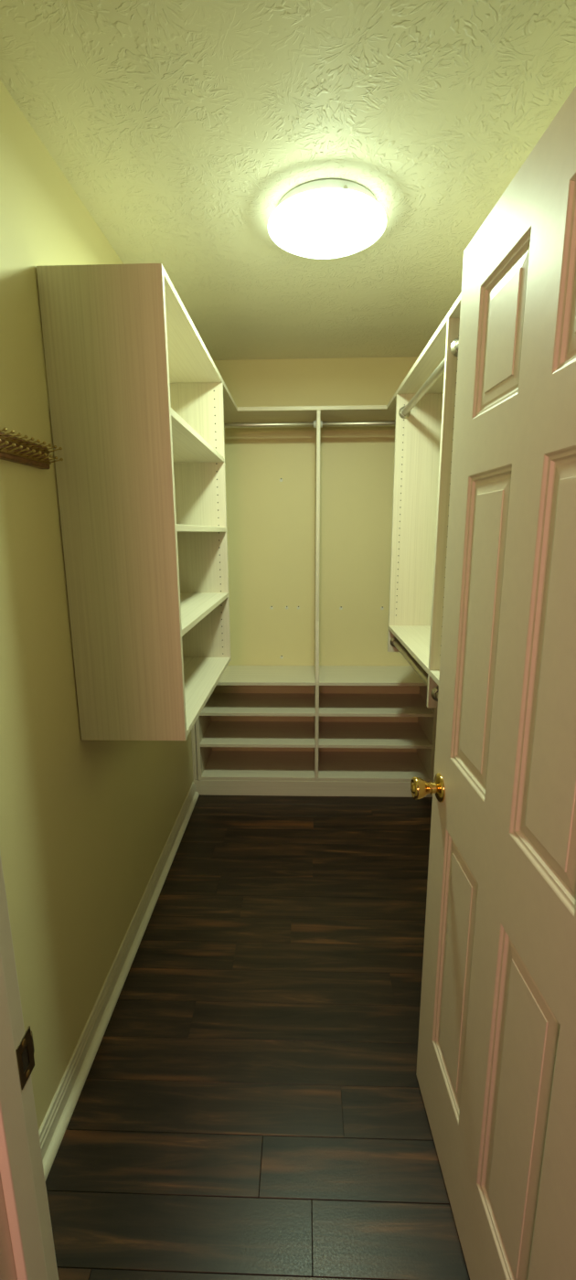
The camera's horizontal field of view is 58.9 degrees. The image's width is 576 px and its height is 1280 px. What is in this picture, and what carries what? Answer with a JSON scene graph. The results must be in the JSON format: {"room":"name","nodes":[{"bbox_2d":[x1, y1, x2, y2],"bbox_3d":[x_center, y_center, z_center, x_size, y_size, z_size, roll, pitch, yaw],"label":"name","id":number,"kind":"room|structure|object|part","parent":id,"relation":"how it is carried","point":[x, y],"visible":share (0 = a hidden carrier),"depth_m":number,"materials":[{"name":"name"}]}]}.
{"room":"walk-in closet","nodes":[
{"label":"walk-in closet","id":0,"kind":"room"},
{"bbox_2d":[0,79,198,1130],"bbox_3d":[-0.635,-0.106,1.877,0.100,2.440,2.689,0,12,2],"label":"wall","id":1,"kind":"structure","parent":0,"point":[86,826],"depth_m":1.27,"materials":[{"name":"beige paint"}]},
{"bbox_2d":[0,427,63,469],"bbox_3d":[-0.581,-0.407,1.069,0.056,0.052,0.365,0,12,2],"label":"rack","id":2,"kind":"object","parent":1,"relation":"attached to","point":[14,449],"visible":1,"depth_m":1.13,"materials":[{"name":"brown wood"}]},
{"bbox_3d":[-0.588,-0.420,1.067,0.004,0.007,0.362,0,12,2],"label":"peg rail","id":3,"kind":"part","parent":2,"relation":"part of","materials":[{"name":"brown wood"}]},
{"bbox_3d":[-0.588,-0.396,1.072,0.004,0.007,0.362,0,12,2],"label":"peg rail","id":4,"kind":"part","parent":2,"relation":"part of","materials":[{"name":"brown wood"}]},
{"bbox_2d":[38,781,199,1180],"bbox_3d":[-0.569,1.095,1.890,0.032,0.083,2.222,0,12,2],"label":"baseboard","id":5,"kind":"structure","parent":1,"relation":"attached to","point":[51,1132],"depth_m":1.60,"materials":[{"name":"white paint"}]},
{"bbox_2d":[36,263,231,740],"bbox_3d":[-0.433,-0.399,1.792,0.302,1.207,0.933,0,12,2],"label":"shelf unit","id":6,"kind":"object","parent":1,"relation":"attached to","point":[141,475],"visible":1,"depth_m":1.35,"materials":[{"name":"white wood"}]},
{"bbox_3d":[-0.435,-0.673,1.735,0.301,0.019,0.895,0,12,2],"label":"shelf","id":7,"kind":"part","parent":6,"relation":"part of","materials":[{"name":"white wood"}]},
{"bbox_3d":[-0.419,-0.484,2.241,0.302,1.188,0.019,0,12,2],"label":"panel","id":8,"kind":"part","parent":6,"relation":"part of","materials":[{"name":"white wood"}]},
{"bbox_3d":[-0.433,-0.390,1.794,0.301,0.019,0.895,0,12,2],"label":"shelf","id":9,"kind":"part","parent":6,"relation":"part of","materials":[{"name":"white wood"}]},
{"bbox_3d":[-0.431,-0.110,1.853,0.301,0.019,0.895,0,12,2],"label":"shelf","id":10,"kind":"part","parent":6,"relation":"part of","materials":[{"name":"white wood"}]},
{"bbox_3d":[-0.430,0.181,1.915,0.301,0.019,0.895,0,12,2],"label":"shelf","id":11,"kind":"part","parent":6,"relation":"part of","materials":[{"name":"white wood"}]},
{"bbox_2d":[45,794,469,1279],"bbox_3d":[0.083,1.323,1.115,3.900,0.050,4.855,0,12,2],"label":"floor","id":12,"kind":"structure","parent":0,"point":[250,1105],"depth_m":1.44,"materials":[{"name":"laminate"}]},
{"bbox_2d":[191,410,437,797],"bbox_3d":[0.156,-0.162,2.925,1.416,2.107,0.366,0,12,2],"label":"storage unit","id":13,"kind":"object","parent":12,"relation":"on","point":[315,773],"visible":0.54,"depth_m":2.97,"materials":[{"name":"white wood"}]},
{"bbox_3d":[-0.514,-0.209,2.937,0.019,2.012,0.364,0,12,2],"label":"panel","id":14,"kind":"part","parent":13,"relation":"part of","materials":[{"name":"white wood"}]},
{"bbox_2d":[199,693,315,716],"bbox_3d":[-0.171,0.383,3.052,0.660,0.019,0.362,0,12,2],"label":"cubby shelf","id":15,"kind":"object","parent":13,"relation":"attached to","point":[218,704],"depth_m":3.01,"materials":[{"name":"white wood"}]},
{"bbox_2d":[201,750,314,780],"bbox_3d":[-0.169,0.766,3.133,0.660,0.019,0.362,0,12,2],"label":"cubby shelf","id":16,"kind":"object","parent":13,"relation":"attached to","point":[219,765],"depth_m":3.09,"materials":[{"name":"white wood"}]},
{"bbox_2d":[200,721,315,747],"bbox_3d":[-0.170,0.568,3.091,0.660,0.019,0.362,0,12,2],"label":"cubby shelf","id":17,"kind":"object","parent":13,"relation":"attached to","point":[264,734],"depth_m":3.05,"materials":[{"name":"white wood"}]},
{"bbox_2d":[216,665,315,685],"bbox_3d":[-0.172,0.207,3.015,0.660,0.019,0.362,0,12,2],"label":"shelf","id":18,"kind":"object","parent":13,"relation":"on","point":[232,675],"depth_m":2.96,"materials":[{"name":"white wood"}]},
{"bbox_3d":[-0.180,-1.148,2.723,0.652,0.025,0.025,0,12,2],"label":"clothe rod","id":19,"kind":"part","parent":13,"relation":"part of","materials":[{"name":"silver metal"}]},
{"bbox_2d":[163,267,461,423],"bbox_3d":[0.122,-1.004,1.770,1.416,0.019,2.283,0,12,2],"label":"shelf","id":20,"kind":"object","parent":13,"relation":"on","point":[189,360],"visible":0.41,"depth_m":2.00,"materials":[{"name":"white wood"}]},
{"bbox_3d":[0.489,-1.147,2.703,0.632,0.025,0.025,0,12,2],"label":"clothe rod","id":21,"kind":"part","parent":13,"relation":"part of","materials":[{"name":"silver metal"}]},
{"bbox_2d":[319,665,426,685],"bbox_3d":[0.497,0.207,2.995,0.640,0.019,0.362,0,12,2],"label":"shelf","id":22,"kind":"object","parent":13,"relation":"on","point":[328,675],"depth_m":2.94,"materials":[{"name":"white wood"}]},
{"bbox_2d":[318,751,429,781],"bbox_3d":[0.500,0.767,3.113,0.640,0.019,0.362,0,12,2],"label":"cubby shelf","id":23,"kind":"object","parent":13,"relation":"attached to","point":[333,766],"depth_m":3.08,"materials":[{"name":"white wood"}]},
{"bbox_2d":[318,721,431,748],"bbox_3d":[0.499,0.568,3.071,0.640,0.019,0.362,0,12,2],"label":"cubby shelf","id":24,"kind":"object","parent":13,"relation":"attached to","point":[397,735],"depth_m":3.03,"materials":[{"name":"white wood"}]},
{"bbox_2d":[319,693,433,716],"bbox_3d":[0.498,0.383,3.032,0.640,0.019,0.362,0,12,2],"label":"cubby shelf","id":25,"kind":"object","parent":13,"relation":"attached to","point":[330,704],"depth_m":2.98,"materials":[{"name":"white wood"}]},
{"bbox_3d":[0.824,-0.208,2.896,0.019,2.012,0.364,0,12,2],"label":"panel","id":26,"kind":"part","parent":13,"relation":"part of","materials":[{"name":"white wood"}]},
{"bbox_2d":[0,0,575,360],"bbox_3d":[0.115,-1.317,1.541,1.618,0.060,2.804,0,12,2],"label":"ceiling","id":27,"kind":"structure","parent":0,"point":[180,127],"depth_m":1.21,"materials":[{"name":"beige paint"}]},
{"bbox_2d":[267,179,386,259],"bbox_3d":[0.117,-1.241,1.539,0.356,0.088,0.356,0,12,2],"label":"ceiling light","id":28,"kind":"object","parent":27,"relation":"attached to","point":[323,218],"visible":1,"depth_m":1.46,"materials":[{"name":"white glass"}]},
{"bbox_2d":[210,356,420,752],"bbox_3d":[0.162,-0.373,3.120,1.418,2.440,0.102,0,12,2],"label":"wall","id":29,"kind":"structure","parent":0,"point":[271,472],"depth_m":3.01,"materials":[{"name":"beige paint"}]},
{"bbox_3d":[0.064,0.183,0.484,3.900,2.440,0.115,0,12,2],"label":"wall","id":30,"kind":"structure","parent":0,"visible":0},
{"bbox_2d":[0,852,58,1279],"bbox_3d":[0.035,0.343,0.517,0.838,2.115,0.149,0,12,2],"label":"door frame","id":31,"kind":"structure","parent":30,"relation":"attached to","point":[26,1242],"depth_m":0.59,"materials":[{"name":"white paint"}]},
{"bbox_3d":[-0.317,0.503,0.619,0.005,0.059,0.037,-1,12,-4],"label":"strike plate","id":32,"kind":"part","parent":31,"relation":"part of","materials":[{"name":"metal"}]},
{"bbox_2d":[410,85,575,1279],"bbox_3d":[0.364,0.294,0.887,0.173,2.030,0.699,0,12,2],"label":"door","id":33,"kind":"structure","parent":30,"relation":"in","point":[496,1074],"depth_m":0.84,"materials":[{"name":"white paint"}]},
{"bbox_3d":[0.322,0.345,1.193,0.071,0.067,0.067,0,12,2],"label":"knob","id":34,"kind":"part","parent":33,"relation":"part of","materials":[{"name":"gold metal"}]},
{"bbox_3d":[0.882,-0.105,1.832,0.100,2.440,2.689,0,12,2],"label":"wall","id":35,"kind":"structure","parent":0,"visible":0},
{"bbox_2d":[387,318,459,708],"bbox_3d":[0.646,-0.352,1.596,0.354,1.192,1.705,0,12,2],"label":"shelf unit","id":36,"kind":"object","parent":35,"relation":"attached to","point":[424,421],"visible":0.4,"depth_m":2.34,"materials":[{"name":"white wood"}]},
{"bbox_2d":[389,636,400,647],"bbox_3d":[0.531,0.010,2.521,0.052,0.052,0.014,0,12,2],"label":"socket","id":37,"kind":"object","parent":36,"relation":"attached to","point":[391,638],"depth_m":2.52,"materials":[{"name":"silver metal"}]},
{"bbox_2d":[398,405,410,418],"bbox_3d":[0.527,-1.028,2.302,0.052,0.052,0.014,0,12,2],"label":"socket","id":38,"kind":"object","parent":36,"relation":"attached to","point":[401,415],"depth_m":2.31,"materials":[{"name":"silver metal"}]},
{"bbox_2d":[388,625,430,672],"bbox_3d":[0.662,0.022,2.111,0.354,0.019,0.812,0,12,2],"label":"shelf","id":39,"kind":"object","parent":36,"relation":"attached to","point":[415,639],"depth_m":2.18,"materials":[{"name":"white wood"}]},
{"bbox_3d":[0.519,0.092,2.131,0.029,0.029,0.804,0,12,2],"label":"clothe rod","id":40,"kind":"part","parent":36,"relation":"part of","materials":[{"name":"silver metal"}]},
{"bbox_3d":[0.671,-0.525,2.420,0.354,1.192,0.019,0,12,2],"label":"panel","id":41,"kind":"part","parent":36,"relation":"part of","materials":[{"name":"white wood"}]},
{"bbox_3d":[0.515,-0.946,1.912,0.029,0.029,0.804,0,12,2],"label":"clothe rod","id":42,"kind":"part","parent":36,"relation":"part of","materials":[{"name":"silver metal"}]},
{"bbox_2d":[429,670,439,685],"bbox_3d":[0.637,0.196,1.287,0.354,0.019,0.836,0,12,2],"label":"shelf","id":43,"kind":"object","parent":36,"relation":"attached to","point":[434,675],"depth_m":1.66,"materials":[{"name":"white wood"}]},
{"bbox_2d":[430,685,438,701],"bbox_3d":[0.507,0.181,1.708,0.052,0.052,0.014,0,12,2],"label":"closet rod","id":44,"kind":"object","parent":36,"relation":"attached to","point":[434,689],"depth_m":1.71,"materials":[{"name":"silver metal"}]},
{"bbox_2d":[450,337,458,357],"bbox_3d":[0.503,-0.857,1.489,0.052,0.052,0.014,0,12,2],"label":"socket","id":45,"kind":"object","parent":36,"relation":"attached to","point":[453,340],"depth_m":1.49,"materials":[{"name":"silver metal"}]}
]}

